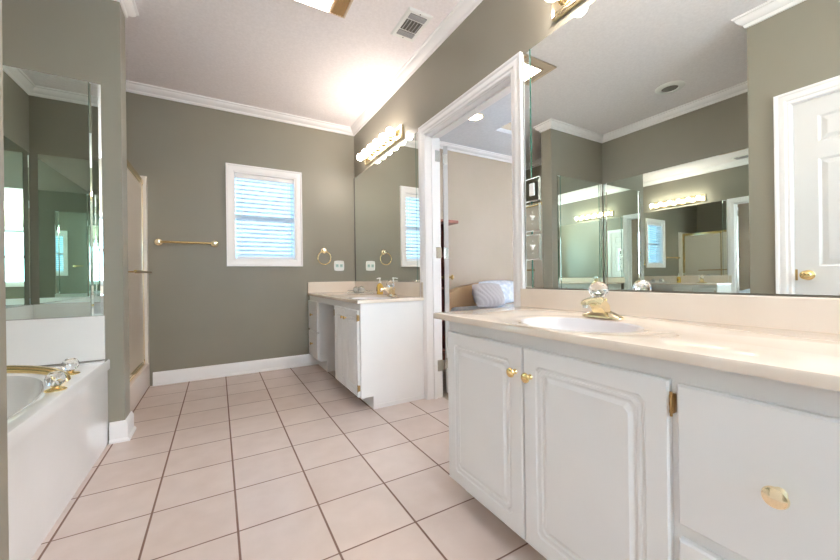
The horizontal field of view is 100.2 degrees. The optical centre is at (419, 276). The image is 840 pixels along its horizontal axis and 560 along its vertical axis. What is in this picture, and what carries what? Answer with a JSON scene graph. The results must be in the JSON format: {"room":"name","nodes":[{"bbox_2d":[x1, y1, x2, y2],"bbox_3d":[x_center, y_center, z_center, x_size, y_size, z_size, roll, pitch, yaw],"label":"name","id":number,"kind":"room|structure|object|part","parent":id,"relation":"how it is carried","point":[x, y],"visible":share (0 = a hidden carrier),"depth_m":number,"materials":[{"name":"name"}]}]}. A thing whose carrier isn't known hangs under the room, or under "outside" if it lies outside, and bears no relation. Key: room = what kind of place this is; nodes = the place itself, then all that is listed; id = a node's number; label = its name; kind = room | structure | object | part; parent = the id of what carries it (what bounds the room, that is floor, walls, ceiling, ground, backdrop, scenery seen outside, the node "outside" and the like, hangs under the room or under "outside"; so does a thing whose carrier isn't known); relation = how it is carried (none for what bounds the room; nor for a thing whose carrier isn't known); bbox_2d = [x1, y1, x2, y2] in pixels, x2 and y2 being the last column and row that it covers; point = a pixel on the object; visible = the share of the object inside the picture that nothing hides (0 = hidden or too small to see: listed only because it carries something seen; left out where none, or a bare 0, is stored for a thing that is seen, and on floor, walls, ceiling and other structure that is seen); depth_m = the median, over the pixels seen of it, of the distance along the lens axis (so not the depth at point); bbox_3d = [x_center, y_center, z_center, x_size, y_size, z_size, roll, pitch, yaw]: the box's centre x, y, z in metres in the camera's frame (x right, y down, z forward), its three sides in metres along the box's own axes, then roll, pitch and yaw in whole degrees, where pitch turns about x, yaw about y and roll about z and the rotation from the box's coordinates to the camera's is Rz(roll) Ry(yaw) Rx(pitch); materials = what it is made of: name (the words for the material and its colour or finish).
{"room":"bathroom","nodes":[
{"label":"bathroom","id":0,"kind":"room"},
{"bbox_2d":[0,0,8,559],"bbox_3d":[-0.665,-0.392,-0.829,1.270,2.740,2.720,-1,0,-30],"label":"wall","id":1,"kind":"structure","parent":0,"point":[4,516],"depth_m":0.66,"materials":[{"name":"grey paint"}]},
{"bbox_2d":[2,0,129,442],"bbox_3d":[-2.260,-0.371,1.945,0.970,2.740,0.160,-1,0,-30],"label":"wall","id":2,"kind":"structure","parent":0,"point":[82,40],"depth_m":2.07,"materials":[{"name":"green paint"}]},
{"bbox_2d":[3,65,103,319],"bbox_3d":[-2.265,-0.451,1.868,0.870,1.370,0.008,-1,0,-30],"label":"wall mirror","id":3,"kind":"object","parent":2,"relation":"attached to","point":[51,131],"visible":1,"depth_m":1.98,"materials":[{"name":"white mirror"}]},
{"bbox_2d":[109,411,135,444],"bbox_3d":[-1.848,0.932,2.186,0.098,0.122,0.196,-1,0,-30],"label":"baseboard","id":4,"kind":"structure","parent":2,"relation":"attached to","point":[119,431],"depth_m":2.12,"materials":[{"name":"white"}]},
{"bbox_2d":[140,176,149,385],"bbox_3d":[-2.881,0.047,2.982,0.915,1.920,0.015,-1,0,-30],"label":"lining","id":5,"kind":"object","parent":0,"point":[140,176],"visible":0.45,"depth_m":3.21,"materials":[{"name":"beige"}]},
{"bbox_2d":[126,92,354,385],"bbox_3d":[-2.082,-0.373,3.541,3.170,2.740,0.150,-1,0,-30],"label":"wall","id":6,"kind":"structure","parent":0,"point":[204,311],"depth_m":3.50,"materials":[{"name":"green paint"}]},
{"bbox_2d":[142,177,148,363],"bbox_3d":[-2.482,-0.056,3.174,0.030,1.684,0.052,-1,0,-30],"label":"trim","id":7,"kind":"structure","parent":6,"relation":"attached to","point":[143,178],"depth_m":3.15,"materials":[{"name":"beige"}]},
{"bbox_2d":[154,238,217,246],"bbox_3d":[-2.215,-0.324,3.340,0.515,0.068,0.066,-1,0,-30],"label":"towel bar","id":8,"kind":"object","parent":6,"relation":"attached to","point":[158,242],"visible":1,"depth_m":3.31,"materials":[{"name":"gold metal"}]},
{"bbox_2d":[153,354,317,385],"bbox_3d":[-1.601,0.929,3.706,1.958,0.122,0.026,-1,0,-30],"label":"baseboard","id":9,"kind":"structure","parent":6,"relation":"attached to","point":[238,368],"depth_m":3.53,"materials":[{"name":"white"}]},
{"bbox_2d":[225,163,302,265],"bbox_3d":[-1.662,-0.627,3.768,0.736,1.036,0.175,-1,0,-30],"label":"window","id":10,"kind":"structure","parent":6,"relation":"in","point":[231,169],"depth_m":3.77,"materials":[{"name":"white"}]},
{"bbox_3d":[-1.691,-0.629,3.809,0.640,0.930,0.004,-1,0,-30],"label":"pane","id":11,"kind":"part","parent":10,"relation":"part of","materials":[{"name":"clear glass"}]},
{"bbox_2d":[235,173,293,258],"bbox_3d":[-1.641,-0.628,3.731,0.564,0.866,0.064,-1,0,-30],"label":"blind","id":12,"kind":"object","parent":10,"relation":"attached to","point":[237,175],"visible":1,"depth_m":3.72,"materials":[{"name":"white plastic"}]},
{"bbox_3d":[-1.639,-0.204,3.739,0.558,0.018,0.038,-1,0,-30],"label":"rail","id":13,"kind":"part","parent":12,"relation":"part of","materials":[{"name":"white plastic"}]},
{"bbox_2d":[317,248,330,264],"bbox_3d":[-1.090,-0.234,3.986,0.158,0.198,0.066,-1,0,-30],"label":"towel ring","id":14,"kind":"object","parent":6,"relation":"attached to","point":[323,250],"visible":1,"depth_m":3.97,"materials":[{"name":"gold metal"}]},
{"bbox_2d":[334,261,343,270],"bbox_3d":[-0.944,-0.128,4.102,0.120,0.120,0.009,-1,0,-30],"label":"outlet plate","id":15,"kind":"object","parent":6,"relation":"attached to","point":[338,265],"visible":1,"depth_m":4.10,"materials":[{"name":"white plastic"}]},
{"bbox_2d":[31,360,546,559],"bbox_3d":[1.024,1.016,1.983,6.970,0.120,5.930,-1,0,-30],"label":"floor","id":16,"kind":"structure","parent":0,"point":[288,463],"depth_m":1.65,"materials":[{"name":"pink tile"}]},
{"bbox_2d":[7,359,109,559],"bbox_3d":[-1.799,0.740,1.105,0.902,0.505,1.776,-1,0,-30],"label":"bathtub","id":17,"kind":"object","parent":16,"relation":"on","point":[55,439],"visible":0.85,"depth_m":1.43,"materials":[{"name":"white ceramic"}]},
{"bbox_2d":[7,358,80,392],"bbox_3d":[-1.793,0.439,1.551,0.427,0.104,0.390,-1,0,-30],"label":"faucet","id":18,"kind":"object","parent":17,"relation":"on","point":[55,377],"visible":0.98,"depth_m":1.56,"materials":[{"name":"gold metal"}]},
{"bbox_3d":[-1.812,0.439,1.550,0.392,0.104,0.060,-1,0,-30],"label":"spout","id":19,"kind":"part","parent":18,"relation":"part of","materials":[{"name":"gold metal"}]},
{"bbox_3d":[-1.559,0.436,1.502,0.068,0.064,0.067,-1,0,-30],"label":"crystal knob","id":20,"kind":"part","parent":18,"relation":"part of","materials":[{"name":"white"}]},
{"bbox_3d":[-1.751,0.439,1.758,0.068,0.064,0.067,-1,0,-30],"label":"crystal knob","id":21,"kind":"part","parent":18,"relation":"part of","materials":[{"name":"white"}]},
{"bbox_2d":[130,363,148,411],"bbox_3d":[-2.228,0.891,2.695,0.090,0.215,1.122,-1,0,-30],"label":"shower curb","id":22,"kind":"object","parent":16,"relation":"on","point":[139,384],"visible":0.36,"depth_m":2.79,"materials":[{"name":"beige tile"}]},
{"bbox_2d":[127,160,151,381],"bbox_3d":[-2.175,-0.043,2.698,0.133,1.649,1.060,-1,0,-30],"label":"screen","id":23,"kind":"object","parent":22,"relation":"on","point":[136,271],"visible":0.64,"depth_m":2.84,"materials":[{"name":"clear glass"}]},
{"bbox_3d":[-2.291,-0.039,2.818,0.005,1.544,0.653,-1,0,-30],"label":"door glass","id":24,"kind":"part","parent":23,"relation":"part of","materials":[{"name":"beige"}]},
{"bbox_3d":[-2.290,-0.039,2.818,0.012,1.577,0.688,-1,0,-30],"label":"door","id":25,"kind":"part","parent":23,"relation":"part of","materials":[{"name":"glass"}]},
{"bbox_2d":[308,296,423,408],"bbox_3d":[-0.612,0.586,3.354,0.585,0.782,1.621,-1,0,-30],"label":"vanity cabinet","id":26,"kind":"object","parent":16,"relation":"on","point":[375,350],"visible":0.99,"depth_m":2.69,"materials":[{"name":"white paint"}]},
{"bbox_3d":[-1.142,0.414,3.754,0.018,0.310,0.383,-1,0,-30],"label":"drawer","id":27,"kind":"part","parent":26,"relation":"part of","materials":[{"name":"white paint"}]},
{"bbox_3d":[-1.138,0.722,3.754,0.018,0.265,0.383,-1,0,-30],"label":"drawer","id":28,"kind":"part","parent":26,"relation":"part of","materials":[{"name":"white paint"}]},
{"bbox_3d":[-0.659,0.565,2.918,0.018,0.630,0.280,-1,0,-30],"label":"door","id":29,"kind":"part","parent":26,"relation":"part of","materials":[{"name":"white paint"}]},
{"bbox_3d":[-0.517,0.563,2.670,0.018,0.630,0.280,-1,0,-30],"label":"door","id":30,"kind":"part","parent":26,"relation":"part of","materials":[{"name":"white paint"}]},
{"bbox_2d":[307,281,423,303],"bbox_3d":[-0.607,0.179,3.357,0.567,0.254,1.631,-1,0,-30],"label":"countertop","id":31,"kind":"structure","parent":26,"relation":"on","point":[405,291],"depth_m":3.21,"materials":[{"name":"beige stone"}]},
{"bbox_2d":[347,290,372,293],"bbox_3d":[-0.615,0.156,3.590,0.155,0.033,0.356,-1,0,-30],"label":"tray","id":32,"kind":"object","parent":31,"relation":"on","point":[358,292],"visible":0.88,"depth_m":3.52,"materials":[{"name":"white mirror"}]},
{"bbox_2d":[358,286,364,291],"bbox_3d":[-0.592,0.123,3.540,0.072,0.070,0.072,-1,0,-30],"label":"jar","id":33,"kind":"object","parent":32,"relation":"on","point":[361,288],"visible":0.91,"depth_m":3.51,"materials":[{"name":"clear glass"}]},
{"bbox_2d":[376,278,382,293],"bbox_3d":[-0.392,0.088,3.385,0.073,0.162,0.062,-1,0,-30],"label":"soap dispenser","id":34,"kind":"object","parent":31,"relation":"on","point":[379,285],"visible":0.93,"depth_m":3.36,"materials":[{"name":"gold"}]},
{"bbox_2d":[376,283,382,293],"bbox_3d":[-0.388,0.115,3.387,0.064,0.108,0.062,-1,0,-30],"label":"bottle","id":35,"kind":"object","parent":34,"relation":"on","point":[379,285],"depth_m":3.36,"materials":[{"name":"brown"}]},
{"bbox_2d":[379,280,397,296],"bbox_3d":[-0.279,0.100,3.022,0.141,0.139,0.160,-1,0,-30],"label":"faucet","id":36,"kind":"object","parent":31,"relation":"on","point":[390,284],"visible":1,"depth_m":3.01,"materials":[{"name":"gold metal"}]},
{"bbox_3d":[-0.282,0.130,3.021,0.134,0.080,0.052,-1,0,-30],"label":"spout","id":37,"kind":"part","parent":36,"relation":"part of","materials":[{"name":"gold metal"}]},
{"bbox_3d":[-0.257,0.064,3.042,0.072,0.067,0.071,-1,0,-30],"label":"crystal knob","id":38,"kind":"part","parent":36,"relation":"part of","materials":[{"name":"white"}]},
{"bbox_3d":[-0.191,0.582,2.665,0.542,0.780,0.006,-1,0,-30],"label":"trim","id":39,"kind":"part","parent":26,"relation":"part of","materials":[{"name":"white paint"}]},
{"bbox_2d":[441,219,457,359],"bbox_3d":[0.050,0.158,4.175,0.645,1.622,0.530,-1,0,-30],"label":"bookcase","id":40,"kind":"object","parent":16,"relation":"on","point":[450,222],"visible":0.15,"depth_m":4.14,"materials":[{"name":"brown wood"}]},
{"bbox_3d":[0.040,-0.635,4.175,0.645,0.037,0.530,-1,0,-30],"label":"cornice","id":41,"kind":"part","parent":40,"relation":"part of","materials":[{"name":"brown wood"}]},
{"bbox_2d":[449,283,513,310],"bbox_3d":[1.535,0.509,4.172,1.810,0.880,2.010,-1,0,-30],"label":"bed","id":42,"kind":"object","parent":16,"relation":"on","point":[461,297],"visible":0.03,"depth_m":4.62,"materials":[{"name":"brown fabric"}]},
{"bbox_3d":[1.565,0.534,4.120,1.690,0.320,1.890,-1,0,-30],"label":"mattress","id":43,"kind":"part","parent":42,"relation":"part of","materials":[{"name":"white fabric"}]},
{"bbox_2d":[472,283,504,306],"bbox_3d":[0.837,0.223,4.287,0.520,0.293,0.202,-1,0,-37],"label":"throw pillow","id":44,"kind":"object","parent":42,"relation":"on","point":[484,294],"visible":1,"depth_m":4.19,"materials":[{"name":"grey fabric"}]},
{"bbox_2d":[479,280,513,303],"bbox_3d":[1.054,0.205,4.711,0.680,0.320,0.178,-1,0,-30],"label":"bed pillow","id":45,"kind":"object","parent":42,"relation":"on","point":[507,286],"visible":0.42,"depth_m":4.70,"materials":[{"name":"white fabric"}]},
{"bbox_2d":[448,321,839,559],"bbox_3d":[0.862,0.570,0.783,0.592,0.776,2.065,-1,0,-30],"label":"vanity cabinet","id":46,"kind":"object","parent":16,"relation":"on","point":[583,452],"visible":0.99,"depth_m":0.84,"materials":[{"name":"white paint"}]},
{"bbox_3d":[0.239,0.555,1.355,0.018,0.639,0.435,-1,0,-30],"label":"door","id":47,"kind":"part","parent":46,"relation":"part of","materials":[{"name":"white paint"}]},
{"bbox_3d":[0.309,0.321,1.181,0.029,0.033,0.033,-1,0,-30],"label":"knob","id":48,"kind":"part","parent":46,"relation":"part of","materials":[{"name":"gold metal"}]},
{"bbox_3d":[0.342,0.323,1.124,0.029,0.033,0.033,-1,0,-30],"label":"knob","id":49,"kind":"part","parent":46,"relation":"part of","materials":[{"name":"gold metal"}]},
{"bbox_3d":[0.458,0.552,0.975,0.018,0.639,0.431,-1,0,-30],"label":"door","id":50,"kind":"part","parent":46,"relation":"part of","materials":[{"name":"white paint"}]},
{"bbox_2d":[433,288,839,391],"bbox_3d":[0.849,0.173,0.814,0.579,0.228,2.168,-1,0,-30],"label":"countertop","id":51,"kind":"structure","parent":46,"relation":"on","point":[791,339],"depth_m":1.00,"materials":[{"name":"beige stone"}]},
{"bbox_2d":[581,281,623,319],"bbox_3d":[0.666,0.088,1.334,0.141,0.139,0.160,-1,0,-30],"label":"faucet","id":52,"kind":"object","parent":51,"relation":"on","point":[600,307],"visible":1,"depth_m":1.33,"materials":[{"name":"gold metal"}]},
{"bbox_3d":[0.663,0.118,1.332,0.134,0.080,0.052,-1,0,-30],"label":"spout","id":53,"kind":"part","parent":52,"relation":"part of","materials":[{"name":"gold metal"}]},
{"bbox_3d":[0.688,0.052,1.354,0.072,0.067,0.071,-1,0,-30],"label":"crystal knob","id":54,"kind":"part","parent":52,"relation":"part of","materials":[{"name":"white"}]},
{"bbox_3d":[0.703,0.141,1.355,0.052,0.032,0.160,-1,0,-30],"label":"plate","id":55,"kind":"part","parent":52,"relation":"part of","materials":[{"name":"gold metal"}]},
{"bbox_3d":[0.662,0.721,0.625,0.018,0.296,0.344,-1,0,-30],"label":"drawer","id":56,"kind":"part","parent":46,"relation":"part of","materials":[{"name":"white paint"}]},
{"bbox_3d":[0.657,0.387,0.625,0.018,0.307,0.344,-1,0,-30],"label":"drawer","id":57,"kind":"part","parent":46,"relation":"part of","materials":[{"name":"white paint"}]},
{"bbox_3d":[0.630,0.388,0.620,0.033,0.038,0.038,-1,0,-30],"label":"knob","id":58,"kind":"part","parent":46,"relation":"part of","materials":[{"name":"gold metal"}]},
{"bbox_2d":[125,0,511,155],"bbox_3d":[0.986,-1.949,1.983,6.970,0.330,5.930,-1,0,-30],"label":"ceiling","id":59,"kind":"structure","parent":0,"point":[293,57],"depth_m":2.78,"materials":[{"name":"white paint"}]},
{"bbox_2d":[295,0,352,18],"bbox_3d":[-0.620,-1.755,2.141,0.430,0.016,0.317,-1,0,-30],"label":"ceiling light","id":60,"kind":"object","parent":59,"relation":"in","point":[340,8],"visible":1,"depth_m":2.27,"materials":[{"name":"beige metal"}]},
{"bbox_2d":[390,6,432,41],"bbox_3d":[-0.063,-1.762,2.472,0.185,0.017,0.295,-1,0,-30],"label":"ceiling vent","id":61,"kind":"object","parent":59,"relation":"in","point":[413,21],"visible":1,"depth_m":2.45,"materials":[{"name":"white plastic"}]},
{"bbox_2d":[469,113,483,120],"bbox_3d":[0.614,-1.778,3.908,0.190,0.022,0.190,-1,0,-30],"label":"recessed light","id":62,"kind":"object","parent":59,"relation":"in","point":[479,116],"visible":0.66,"depth_m":3.90,"materials":[{"name":"white glass"}]},
{"bbox_2d":[440,149,512,289],"bbox_3d":[1.011,-0.414,5.153,3.800,2.740,0.140,-1,0,-30],"label":"wall","id":63,"kind":"structure","parent":0,"point":[479,188],"depth_m":4.97,"materials":[{"name":"beige paint"}]},
{"bbox_2d":[439,141,511,162],"bbox_3d":[2.083,-1.759,3.108,3.650,0.078,4.490,-1,0,-30],"label":"trim","id":64,"kind":"structure","parent":63,"relation":"attached to","point":[450,146],"depth_m":4.91,"materials":[{"name":"white"}]},
{"bbox_2d":[501,122,510,129],"bbox_3d":[2.377,-1.967,3.596,1.950,0.230,2.740,-1,0,-30],"label":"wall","id":65,"kind":"structure","parent":0,"point":[508,126],"depth_m":4.38,"materials":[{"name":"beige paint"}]},
{"bbox_2d":[354,0,839,297],"bbox_3d":[0.692,-0.410,1.716,0.060,2.740,5.780,-1,0,-30],"label":"wall","id":66,"kind":"structure","parent":0,"point":[495,31],"depth_m":2.29,"materials":[{"name":"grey paint"}]},
{"bbox_2d":[114,0,482,135],"bbox_3d":[-0.646,-1.723,1.043,2.900,0.078,5.630,-1,0,-30],"label":"trim","id":67,"kind":"structure","parent":66,"relation":"attached to","point":[463,9],"depth_m":3.25,"materials":[{"name":"white wood"}]},
{"bbox_2d":[357,124,403,165],"bbox_3d":[-0.423,-1.276,3.435,0.139,0.114,0.880,-1,0,-30],"label":"vanity light bar","id":68,"kind":"object","parent":66,"relation":"attached to","point":[371,153],"visible":1,"depth_m":3.34,"materials":[{"name":"gold metal"}]},
{"bbox_3d":[-0.631,-1.275,3.742,0.083,0.074,0.074,-1,0,-30],"label":"light bulb","id":69,"kind":"part","parent":68,"relation":"part of","materials":[{"name":"white glass"}]},
{"bbox_3d":[-0.557,-1.276,3.613,0.083,0.074,0.074,-1,0,-30],"label":"light bulb","id":70,"kind":"part","parent":68,"relation":"part of","materials":[{"name":"white glass"}]},
{"bbox_3d":[-0.484,-1.276,3.485,0.083,0.074,0.074,-1,0,-30],"label":"light bulb","id":71,"kind":"part","parent":68,"relation":"part of","materials":[{"name":"white glass"}]},
{"bbox_3d":[-0.410,-1.278,3.357,0.083,0.074,0.074,-1,0,-30],"label":"light bulb","id":72,"kind":"part","parent":68,"relation":"part of","materials":[{"name":"white glass"}]},
{"bbox_3d":[-0.336,-1.278,3.228,0.083,0.074,0.074,-1,0,-30],"label":"light bulb","id":73,"kind":"part","parent":68,"relation":"part of","materials":[{"name":"white glass"}]},
{"bbox_3d":[-0.262,-1.279,3.100,0.083,0.074,0.074,-1,0,-30],"label":"light bulb","id":74,"kind":"part","parent":68,"relation":"part of","materials":[{"name":"white glass"}]},
{"bbox_2d":[354,132,419,281],"bbox_3d":[-0.390,-0.567,3.523,0.010,1.227,1.566,-1,0,-30],"label":"wall mirror","id":75,"kind":"object","parent":66,"relation":"attached to","point":[386,194],"visible":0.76,"depth_m":3.34,"materials":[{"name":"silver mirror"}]},
{"bbox_2d":[435,146,453,392],"bbox_3d":[0.244,-0.061,3.292,0.171,2.030,0.999,-1,0,4],"label":"door","id":76,"kind":"structure","parent":66,"relation":"in","point":[445,276],"depth_m":2.89,"materials":[{"name":"white paint"}]},
{"bbox_2d":[425,76,510,399],"bbox_3d":[0.343,-0.084,2.390,0.124,2.097,0.964,-1,0,-30],"label":"trim","id":77,"kind":"structure","parent":66,"relation":"attached to","point":[502,89],"depth_m":2.78,"materials":[{"name":"white wood"}]},
{"bbox_2d":[418,51,525,399],"bbox_3d":[0.281,-0.117,2.354,0.022,2.165,1.100,-1,0,-30],"label":"trim","id":78,"kind":"structure","parent":66,"relation":"attached to","point":[513,67],"depth_m":1.94,"materials":[{"name":"white wood"}]},
{"bbox_2d":[546,0,583,21],"bbox_3d":[0.813,-1.292,1.287,0.139,0.114,0.880,-1,0,-30],"label":"vanity light bar","id":79,"kind":"object","parent":66,"relation":"attached to","point":[560,8],"visible":1,"depth_m":1.63,"materials":[{"name":"gold metal"}]},
{"bbox_2d":[556,0,566,4],"bbox_3d":[0.651,-1.291,1.621,0.034,0.054,0.054,-1,0,-30],"label":"socket","id":80,"kind":"object","parent":79,"relation":"attached to","point":[558,2],"depth_m":1.62,"materials":[{"name":"gold metal"}]},
{"bbox_2d":[520,288,839,333],"bbox_3d":[1.089,0.105,0.953,0.023,0.097,2.168,-1,0,-30],"label":"backsplash","id":81,"kind":"structure","parent":66,"relation":"attached to","point":[812,314],"depth_m":1.15,"materials":[{"name":"beige stone"}]},
{"bbox_2d":[523,0,839,295],"bbox_3d":[1.093,-0.572,0.946,0.008,1.243,2.143,-1,0,-30],"label":"wall mirror","id":82,"kind":"object","parent":66,"relation":"attached to","point":[672,145],"visible":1,"depth_m":1.22,"materials":[{"name":"silver mirror"}]},
{"bbox_2d":[526,203,540,232],"bbox_3d":[0.579,-0.305,1.817,0.026,0.142,0.094,-1,0,-30],"label":"switch plate","id":83,"kind":"object","parent":82,"relation":"attached to","point":[533,212],"visible":1,"depth_m":1.81,"materials":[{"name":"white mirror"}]},
{"bbox_2d":[526,233,540,259],"bbox_3d":[0.581,-0.153,1.817,0.026,0.134,0.094,-1,0,-30],"label":"switch plate","id":84,"kind":"object","parent":82,"relation":"attached to","point":[533,242],"visible":1,"depth_m":1.81,"materials":[{"name":"beige plastic"}]},
{"bbox_2d":[526,176,540,202],"bbox_3d":[0.582,-0.451,1.820,0.014,0.122,0.094,-1,0,-30],"label":"switch plate","id":85,"kind":"object","parent":82,"relation":"attached to","point":[533,184],"visible":1,"depth_m":1.81,"materials":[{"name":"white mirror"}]}
]}

